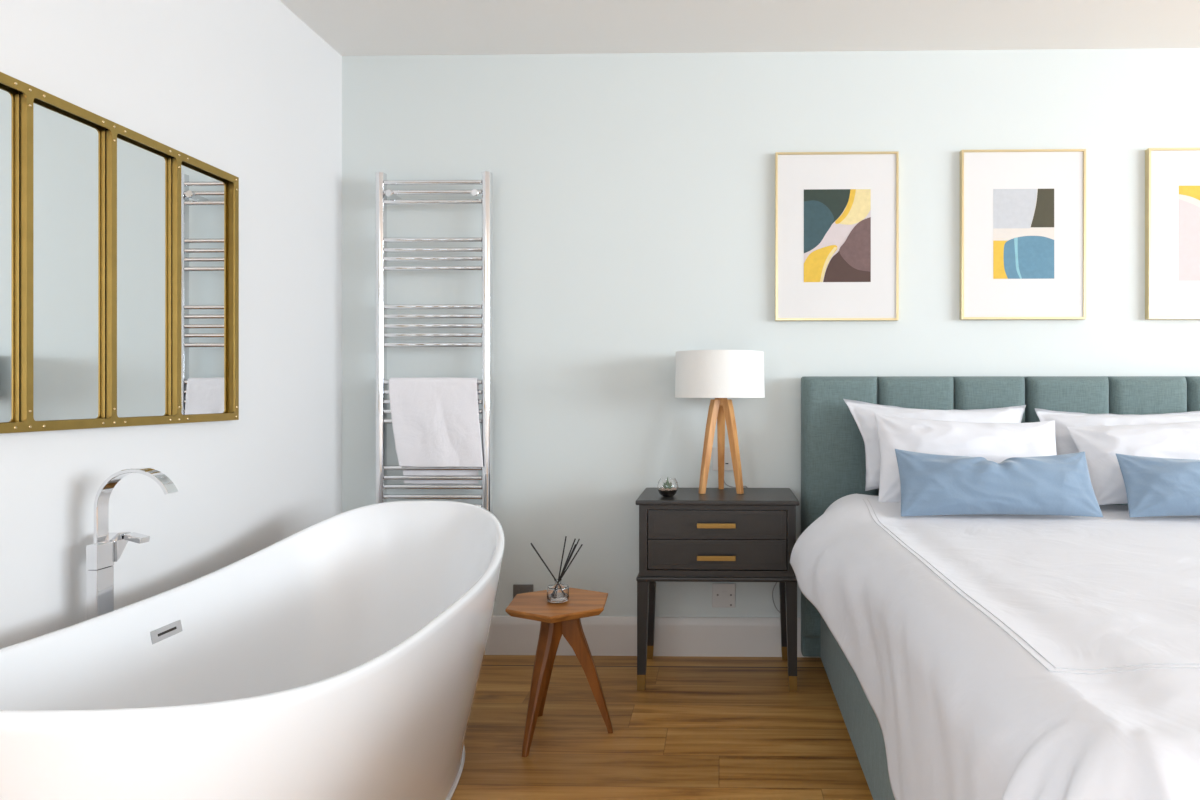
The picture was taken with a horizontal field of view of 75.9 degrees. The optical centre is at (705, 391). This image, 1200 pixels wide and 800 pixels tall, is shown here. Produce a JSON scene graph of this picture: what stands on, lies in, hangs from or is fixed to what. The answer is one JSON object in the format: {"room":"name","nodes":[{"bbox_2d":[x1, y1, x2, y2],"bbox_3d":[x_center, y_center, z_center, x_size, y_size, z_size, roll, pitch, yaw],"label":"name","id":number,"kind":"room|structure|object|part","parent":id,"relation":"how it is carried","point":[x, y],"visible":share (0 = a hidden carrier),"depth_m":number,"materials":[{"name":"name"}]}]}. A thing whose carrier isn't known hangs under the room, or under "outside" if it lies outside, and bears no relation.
{"room":"hotel room","nodes":[
{"label":"hotel room","id":0,"kind":"room"},
{"bbox_2d":[0,0,341,648],"bbox_3d":[-1.597,-0.153,-0.547,0.100,2.410,7.240,0,0,1],"label":"wall","id":1,"kind":"structure","parent":0,"point":[247,90],"depth_m":2.28,"materials":[{"name":"white paint"}]},
{"bbox_2d":[0,72,238,433],"bbox_3d":[-1.484,-0.291,1.786,0.027,0.757,1.178,0,0,1],"label":"mirror","id":2,"kind":"object","parent":1,"relation":"attached to","point":[119,245],"visible":1,"depth_m":1.88,"materials":[{"name":"gold mirror"}]},
{"bbox_3d":[-1.496,-0.291,1.543,0.003,0.741,0.216,0,0,1],"label":"mirror pane","id":3,"kind":"part","parent":2,"relation":"part of","materials":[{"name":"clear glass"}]},
{"bbox_3d":[-1.491,-0.291,1.774,0.003,0.741,0.214,0,0,1],"label":"mirror pane","id":4,"kind":"part","parent":2,"relation":"part of","materials":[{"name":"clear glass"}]},
{"bbox_3d":[-1.486,-0.291,2.002,0.003,0.741,0.210,0,0,1],"label":"mirror pane","id":5,"kind":"part","parent":2,"relation":"part of","materials":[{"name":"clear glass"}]},
{"bbox_3d":[-1.481,-0.291,2.244,0.003,0.741,0.244,0,0,1],"label":"mirror pane","id":6,"kind":"part","parent":2,"relation":"part of","materials":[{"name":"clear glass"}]},
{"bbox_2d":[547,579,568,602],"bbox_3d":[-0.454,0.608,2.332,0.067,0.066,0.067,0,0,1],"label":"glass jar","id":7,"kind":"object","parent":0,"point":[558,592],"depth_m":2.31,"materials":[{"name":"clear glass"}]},
{"bbox_2d":[451,655,872,799],"bbox_3d":[2.320,1.102,-0.629,7.935,0.100,7.440,0,0,1],"label":"floor","id":8,"kind":"structure","parent":0,"point":[700,727],"depth_m":2.33,"materials":[{"name":"brown wood"}]},
{"bbox_2d":[86,468,177,619],"bbox_3d":[-1.355,0.615,1.788,0.214,0.873,0.127,0,0,1],"label":"tap","id":9,"kind":"object","parent":8,"relation":"on","point":[107,548],"visible":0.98,"depth_m":1.78,"materials":[{"name":"silver metal"}]},
{"bbox_3d":[-1.415,0.370,1.828,0.031,0.067,0.045,0,0,1],"label":"handle","id":10,"kind":"part","parent":9,"relation":"part of","materials":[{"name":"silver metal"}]},
{"bbox_3d":[-1.335,0.270,1.781,0.176,0.183,0.034,0,0,1],"label":"spout","id":11,"kind":"part","parent":9,"relation":"part of","materials":[{"name":"silver metal"}]},
{"bbox_3d":[-1.375,0.353,1.837,0.044,0.023,0.030,0,0,1],"label":"lever","id":12,"kind":"part","parent":9,"relation":"part of","materials":[{"name":"silver metal"}]},
{"bbox_2d":[0,501,504,799],"bbox_3d":[-0.952,0.706,1.695,0.765,0.690,1.687,0,0,1],"label":"bathtub","id":13,"kind":"object","parent":8,"relation":"on","point":[341,657],"visible":1,"depth_m":1.68,"materials":[{"name":"white ceramic"}]},
{"bbox_3d":[-1.294,0.574,1.819,0.013,0.031,0.100,0,0,1],"label":"overflow plate","id":14,"kind":"part","parent":13,"relation":"part of","materials":[{"name":"silver metal"}]},
{"bbox_2d":[505,587,612,756],"bbox_3d":[-0.445,0.847,2.338,0.316,0.410,0.333,0,0,1],"label":"side table","id":15,"kind":"object","parent":8,"relation":"on","point":[557,619],"visible":0.98,"depth_m":2.29,"materials":[{"name":"brown wood"}]},
{"bbox_3d":[-0.482,0.859,2.267,0.097,0.385,0.161,0,0,1],"label":"leg","id":16,"kind":"part","parent":15,"relation":"part of","materials":[{"name":"brown wood"}]},
{"bbox_3d":[-0.500,0.859,2.408,0.048,0.385,0.164,0,0,-34],"label":"leg","id":17,"kind":"part","parent":15,"relation":"part of","materials":[{"name":"brown wood"}]},
{"bbox_2d":[530,536,582,602],"bbox_3d":[-0.460,0.544,2.341,0.160,0.194,0.085,0,0,1],"label":"reed diffuser","id":18,"kind":"object","parent":15,"relation":"on","point":[558,592],"visible":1,"depth_m":2.32,"materials":[{"name":"clear glass"}]},
{"bbox_3d":[-0.369,0.859,2.344,0.164,0.385,0.048,0,0,-4],"label":"leg","id":19,"kind":"part","parent":15,"relation":"part of","materials":[{"name":"brown wood"}]},
{"bbox_2d":[636,488,798,691],"bbox_3d":[0.043,0.716,2.835,0.573,0.672,0.370,0,0,1],"label":"nightstand","id":20,"kind":"object","parent":8,"relation":"on","point":[716,535],"visible":0.97,"depth_m":2.67,"materials":[{"name":"black paint"}]},
{"bbox_3d":[-0.223,0.832,2.698,0.040,0.330,0.040,0,0,1],"label":"leg","id":21,"kind":"part","parent":20,"relation":"part of","materials":[{"name":"black paint"}]},
{"bbox_3d":[-0.216,0.832,2.995,0.040,0.330,0.040,0,0,1],"label":"leg","id":22,"kind":"part","parent":20,"relation":"part of","materials":[{"name":"black paint"}]},
{"bbox_2d":[657,477,677,496],"bbox_3d":[-0.139,0.343,2.768,0.077,0.072,0.077,0,0,1],"label":"glass terrarium","id":23,"kind":"object","parent":20,"relation":"on","point":[667,486],"visible":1,"depth_m":2.74,"materials":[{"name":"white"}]},
{"bbox_3d":[0.036,0.581,2.662,0.135,0.017,0.024,0,0,1],"label":"handle","id":24,"kind":"part","parent":20,"relation":"part of","materials":[{"name":"gold metal"}]},
{"bbox_3d":[0.036,0.468,2.662,0.135,0.017,0.024,0,0,1],"label":"handle","id":25,"kind":"part","parent":20,"relation":"part of","materials":[{"name":"gold metal"}]},
{"bbox_3d":[0.043,0.658,2.841,0.569,0.016,0.358,0,0,1],"label":"moulding","id":26,"kind":"part","parent":20,"relation":"part of","materials":[{"name":"black paint"}]},
{"bbox_3d":[0.043,0.573,2.832,0.488,0.105,0.316,0,0,1],"label":"drawer","id":27,"kind":"part","parent":20,"relation":"part of","materials":[{"name":"black paint"}]},
{"bbox_3d":[0.043,0.468,2.832,0.488,0.102,0.316,0,0,1],"label":"drawer","id":28,"kind":"part","parent":20,"relation":"part of","materials":[{"name":"black paint"}]},
{"bbox_2d":[675,350,779,612],"bbox_3d":[0.117,0.369,2.883,0.470,1.040,0.341,0,0,1],"label":"table lamp","id":29,"kind":"object","parent":20,"relation":"on","point":[720,375],"visible":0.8,"depth_m":2.77,"materials":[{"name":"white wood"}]},
{"bbox_3d":[0.012,0.204,2.856,0.083,0.351,0.032,0,0,-32],"label":"leg","id":30,"kind":"part","parent":29,"relation":"part of","materials":[{"name":"brown wood"}]},
{"bbox_3d":[0.052,-0.065,2.885,0.340,0.172,0.340,0,0,1],"label":"lamp shade","id":31,"kind":"part","parent":29,"relation":"part of","materials":[{"name":"white fabric"}]},
{"bbox_3d":[0.052,-0.065,2.885,0.341,0.172,0.341,0,0,1],"label":"shade trim","id":32,"kind":"part","parent":29,"relation":"part of","materials":[{"name":"white fabric"}]},
{"bbox_3d":[0.059,0.204,2.938,0.032,0.352,0.083,0,0,1],"label":"leg","id":33,"kind":"part","parent":29,"relation":"part of","materials":[{"name":"brown wood"}]},
{"bbox_3d":[0.102,0.204,2.854,0.083,0.351,0.032,0,0,34],"label":"leg","id":34,"kind":"part","parent":29,"relation":"part of","materials":[{"name":"brown wood"}]},
{"bbox_3d":[0.209,0.540,3.004,0.290,0.697,0.044,0,0,-1],"label":"cord","id":35,"kind":"part","parent":29,"relation":"part of","materials":[{"name":"grey plastic"}]},
{"bbox_3d":[0.307,0.832,2.984,0.040,0.330,0.040,0,0,1],"label":"leg","id":36,"kind":"part","parent":20,"relation":"part of","materials":[{"name":"black paint"}]},
{"bbox_3d":[0.300,0.832,2.687,0.040,0.330,0.040,0,0,1],"label":"leg","id":37,"kind":"part","parent":20,"relation":"part of","materials":[{"name":"black paint"}]},
{"bbox_2d":[801,376,1199,799],"bbox_3d":[1.212,0.495,1.895,1.720,1.112,2.200,0,0,1],"label":"bed","id":38,"kind":"object","parent":8,"relation":"on","point":[833,458],"visible":0.28,"depth_m":2.90,"materials":[{"name":"green fabric"}]},
{"bbox_3d":[0.519,0.446,2.928,0.290,1.012,0.048,0,0,1],"label":"headboard panel","id":39,"kind":"part","parent":38,"relation":"part of","materials":[{"name":"green fabric"}]},
{"bbox_3d":[1.234,0.485,2.966,1.720,1.093,0.058,0,0,1],"label":"headboard","id":40,"kind":"part","parent":38,"relation":"part of","materials":[{"name":"green fabric"}]},
{"bbox_3d":[0.811,0.446,2.921,0.292,1.012,0.048,0,0,1],"label":"headboard panel","id":41,"kind":"part","parent":38,"relation":"part of","materials":[{"name":"green fabric"}]},
{"bbox_3d":[1.093,0.446,2.916,0.271,1.012,0.048,0,0,1],"label":"headboard panel","id":42,"kind":"part","parent":38,"relation":"part of","materials":[{"name":"green fabric"}]},
{"bbox_3d":[1.393,0.446,2.909,0.310,1.012,0.048,0,0,1],"label":"headboard panel","id":43,"kind":"part","parent":38,"relation":"part of","materials":[{"name":"green fabric"}]},
{"bbox_3d":[1.695,0.446,2.903,0.293,1.012,0.048,0,0,1],"label":"headboard panel","id":44,"kind":"part","parent":38,"relation":"part of","materials":[{"name":"green fabric"}]},
{"bbox_3d":[1.968,0.446,2.897,0.250,1.012,0.048,0,0,1],"label":"headboard panel","id":45,"kind":"part","parent":38,"relation":"part of","materials":[{"name":"green fabric"}]},
{"bbox_3d":[1.211,0.579,1.848,1.560,0.254,2.085,0,0,1],"label":"mattress","id":46,"kind":"object","parent":38,"relation":"on","visible":0},
{"bbox_2d":[843,399,1025,490],"bbox_3d":[0.855,0.188,2.760,0.682,0.326,0.186,0,0,1],"label":"pillow","id":47,"kind":"object","parent":46,"relation":"on","point":[863,414],"visible":0.3,"depth_m":2.77,"materials":[{"name":"white fabric"}]},
{"bbox_2d":[790,494,1199,799],"bbox_3d":[1.214,0.690,1.683,1.913,0.670,1.996,0,0,1],"label":"duvet","id":48,"kind":"object","parent":46,"relation":"on","point":[993,656],"visible":0.88,"depth_m":1.38,"materials":[{"name":"white fabric"}]},
{"bbox_2d":[874,412,1056,501],"bbox_3d":[0.899,0.223,2.596,0.654,0.303,0.199,0,0,1],"label":"pillow","id":49,"kind":"object","parent":48,"relation":"on","point":[996,442],"visible":0.57,"depth_m":2.57,"materials":[{"name":"white fabric"}]},
{"bbox_2d":[895,449,1102,516],"bbox_3d":[0.921,0.286,2.405,0.628,0.206,0.142,0,0,1],"label":"cushion","id":50,"kind":"object","parent":48,"relation":"on","point":[931,484],"visible":1,"depth_m":2.36,"materials":[{"name":"blue fabric"}]},
{"bbox_2d":[1067,421,1199,504],"bbox_3d":[1.606,0.227,2.584,0.665,0.296,0.205,0,0,-1],"label":"pillow","id":51,"kind":"object","parent":48,"relation":"on","point":[1100,444],"visible":0.7,"depth_m":2.55,"materials":[{"name":"white fabric"}]},
{"bbox_2d":[1115,453,1199,516],"bbox_3d":[1.624,0.293,2.389,0.618,0.192,0.132,0,0,1],"label":"cushion","id":52,"kind":"object","parent":48,"relation":"on","point":[1154,486],"visible":1,"depth_m":2.36,"materials":[{"name":"blue fabric"}]},
{"bbox_2d":[1035,408,1199,454],"bbox_3d":[1.591,0.202,2.742,0.736,0.296,0.191,0,0,1],"label":"pillow","id":53,"kind":"object","parent":46,"relation":"on","point":[1065,444],"visible":0.28,"depth_m":2.76,"materials":[{"name":"white fabric"}]},
{"bbox_2d":[279,0,1199,55],"bbox_3d":[2.320,-1.408,-0.629,7.935,0.100,7.440,0,0,1],"label":"ceiling","id":54,"kind":"structure","parent":0,"point":[350,27],"depth_m":2.81,"materials":[{"name":"white paint"}]},
{"bbox_2d":[342,48,1199,617],"bbox_3d":[2.397,-0.153,3.041,7.935,2.410,0.100,0,0,1],"label":"wall","id":55,"kind":"structure","parent":0,"point":[634,193],"depth_m":3.04,"materials":[{"name":"white paint"}]},
{"bbox_2d":[375,171,492,513],"bbox_3d":[-1.067,-0.059,3.011,0.456,1.601,0.104,0,0,1],"label":"towel radiator","id":56,"kind":"object","parent":55,"relation":"attached to","point":[381,182],"visible":0.64,"depth_m":2.97,"materials":[{"name":"silver metal"}]},
{"bbox_3d":[-1.068,0.411,2.978,0.385,0.019,0.019,0,0,1],"label":"rail","id":57,"kind":"part","parent":56,"relation":"part of","materials":[{"name":"silver metal"}]},
{"bbox_3d":[-1.068,0.372,2.978,0.385,0.019,0.019,0,0,1],"label":"rail","id":58,"kind":"part","parent":56,"relation":"part of","materials":[{"name":"silver metal"}]},
{"bbox_3d":[-1.068,0.336,2.978,0.385,0.019,0.019,0,0,1],"label":"rail","id":59,"kind":"part","parent":56,"relation":"part of","materials":[{"name":"silver metal"}]},
{"bbox_3d":[-1.068,0.298,2.978,0.385,0.019,0.019,0,0,1],"label":"rail","id":60,"kind":"part","parent":56,"relation":"part of","materials":[{"name":"silver metal"}]},
{"bbox_3d":[-1.068,0.114,2.978,0.385,0.019,0.019,0,0,1],"label":"rail","id":61,"kind":"part","parent":56,"relation":"part of","materials":[{"name":"silver metal"}]},
{"bbox_3d":[-1.068,0.076,2.978,0.385,0.019,0.019,0,0,1],"label":"rail","id":62,"kind":"part","parent":56,"relation":"part of","materials":[{"name":"silver metal"}]},
{"bbox_3d":[-1.068,0.038,2.978,0.385,0.019,0.019,0,0,1],"label":"rail","id":63,"kind":"part","parent":56,"relation":"part of","materials":[{"name":"silver metal"}]},
{"bbox_3d":[-1.068,0.000,2.978,0.385,0.019,0.019,0,0,1],"label":"rail","id":64,"kind":"part","parent":56,"relation":"part of","materials":[{"name":"silver metal"}]},
{"bbox_3d":[-1.068,-0.039,2.978,0.385,0.019,0.019,0,0,1],"label":"rail","id":65,"kind":"part","parent":56,"relation":"part of","materials":[{"name":"silver metal"}]},
{"bbox_3d":[-1.068,-0.185,2.978,0.385,0.019,0.019,0,0,1],"label":"rail","id":66,"kind":"part","parent":56,"relation":"part of","materials":[{"name":"silver metal"}]},
{"bbox_3d":[-1.068,-0.223,2.978,0.385,0.019,0.019,0,0,1],"label":"rail","id":67,"kind":"part","parent":56,"relation":"part of","materials":[{"name":"silver metal"}]},
{"bbox_3d":[-1.068,-0.259,2.978,0.385,0.019,0.019,0,0,1],"label":"rail","id":68,"kind":"part","parent":56,"relation":"part of","materials":[{"name":"silver metal"}]},
{"bbox_3d":[-1.068,-0.297,2.978,0.385,0.019,0.019,0,0,1],"label":"rail","id":69,"kind":"part","parent":56,"relation":"part of","materials":[{"name":"silver metal"}]},
{"bbox_3d":[-1.068,-0.334,2.978,0.385,0.019,0.019,0,0,1],"label":"rail","id":70,"kind":"part","parent":56,"relation":"part of","materials":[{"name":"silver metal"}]},
{"bbox_3d":[-1.068,-0.485,2.978,0.385,0.019,0.019,0,0,1],"label":"rail","id":71,"kind":"part","parent":56,"relation":"part of","materials":[{"name":"silver metal"}]},
{"bbox_3d":[-1.068,-0.522,2.978,0.385,0.019,0.019,0,0,1],"label":"rail","id":72,"kind":"part","parent":56,"relation":"part of","materials":[{"name":"silver metal"}]},
{"bbox_3d":[-1.068,-0.557,2.978,0.385,0.019,0.019,0,0,1],"label":"rail","id":73,"kind":"part","parent":56,"relation":"part of","materials":[{"name":"silver metal"}]},
{"bbox_3d":[-1.068,-0.596,2.978,0.385,0.019,0.019,0,0,1],"label":"rail","id":74,"kind":"part","parent":56,"relation":"part of","materials":[{"name":"silver metal"}]},
{"bbox_3d":[-1.068,-0.745,2.978,0.385,0.019,0.019,0,0,1],"label":"rail","id":75,"kind":"part","parent":56,"relation":"part of","materials":[{"name":"silver metal"}]},
{"bbox_3d":[-1.068,-0.783,2.978,0.385,0.019,0.019,0,0,1],"label":"rail","id":76,"kind":"part","parent":56,"relation":"part of","materials":[{"name":"silver metal"}]},
{"bbox_3d":[-1.068,-0.821,2.978,0.385,0.019,0.019,0,0,1],"label":"rail","id":77,"kind":"part","parent":56,"relation":"part of","materials":[{"name":"silver metal"}]},
{"bbox_2d":[389,377,482,483],"bbox_3d":[-1.051,0.153,2.974,0.374,0.420,0.049,0,0,1],"label":"towel","id":78,"kind":"object","parent":56,"relation":"hanging from","point":[435,421],"visible":1,"depth_m":2.96,"materials":[{"name":"white fabric"}]},
{"bbox_2d":[513,584,532,598],"bbox_3d":[-0.734,0.814,3.050,0.081,0.081,0.012,0,0,1],"label":"wall socket","id":79,"kind":"object","parent":55,"relation":"attached to","point":[517,588],"visible":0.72,"depth_m":3.05,"materials":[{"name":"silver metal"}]},
{"bbox_2d":[484,616,803,656],"bbox_3d":[2.396,0.976,2.982,7.699,0.152,0.018,0,0,1],"label":"baseboard","id":80,"kind":"structure","parent":55,"relation":"attached to","point":[508,635],"depth_m":3.03,"materials":[{"name":"white paint"}]},
{"bbox_2d":[712,447,732,470],"bbox_3d":[0.070,0.267,3.032,0.090,0.094,0.013,0,0,1],"label":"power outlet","id":81,"kind":"object","parent":55,"relation":"attached to","point":[728,466],"visible":0.66,"depth_m":3.03,"materials":[{"name":"white plastic"}]},
{"bbox_2d":[712,583,734,607],"bbox_3d":[0.070,0.812,3.032,0.094,0.096,0.013,0,0,1],"label":"wall socket","id":82,"kind":"object","parent":55,"relation":"attached to","point":[723,594],"visible":1,"depth_m":3.03,"materials":[{"name":"white plastic"}]},
{"bbox_2d":[775,151,898,320],"bbox_3d":[0.518,-0.616,3.016,0.485,0.666,0.028,0,0,1],"label":"framed print","id":83,"kind":"object","parent":55,"relation":"attached to","point":[837,213],"visible":1,"depth_m":3.01,"materials":[{"name":"white paper"}]},
{"bbox_2d":[804,189,870,281],"bbox_3d":[0.519,-0.619,3.007,0.264,0.367,0.001,0,0,1],"label":"artwork","id":84,"kind":"object","parent":83,"relation":"attached to","point":[837,222],"depth_m":3.01},
{"bbox_2d":[960,149,1085,319],"bbox_3d":[1.250,-0.620,3.000,0.485,0.668,0.028,0,0,1],"label":"framed print","id":85,"kind":"object","parent":55,"relation":"attached to","point":[1023,211],"visible":1,"depth_m":2.99,"materials":[{"name":"white paper"}]},
{"bbox_2d":[993,189,1053,278],"bbox_3d":[1.251,-0.623,2.992,0.238,0.354,0.001,0,0,1],"label":"artwork","id":86,"kind":"object","parent":85,"relation":"attached to","point":[1023,219],"depth_m":2.99},
{"bbox_2d":[1145,148,1199,319],"bbox_3d":[1.977,-0.621,2.985,0.485,0.670,0.028,0,0,1],"label":"framed print","id":87,"kind":"object","parent":55,"relation":"attached to","point":[1172,175],"visible":1,"depth_m":2.98,"materials":[{"name":"white paper"}]},
{"bbox_2d":[1179,186,1199,280],"bbox_3d":[1.977,-0.623,2.977,0.247,0.373,0.001,0,0,1],"label":"artwork","id":88,"kind":"object","parent":87,"relation":"attached to","point":[1189,196],"depth_m":2.98}
]}

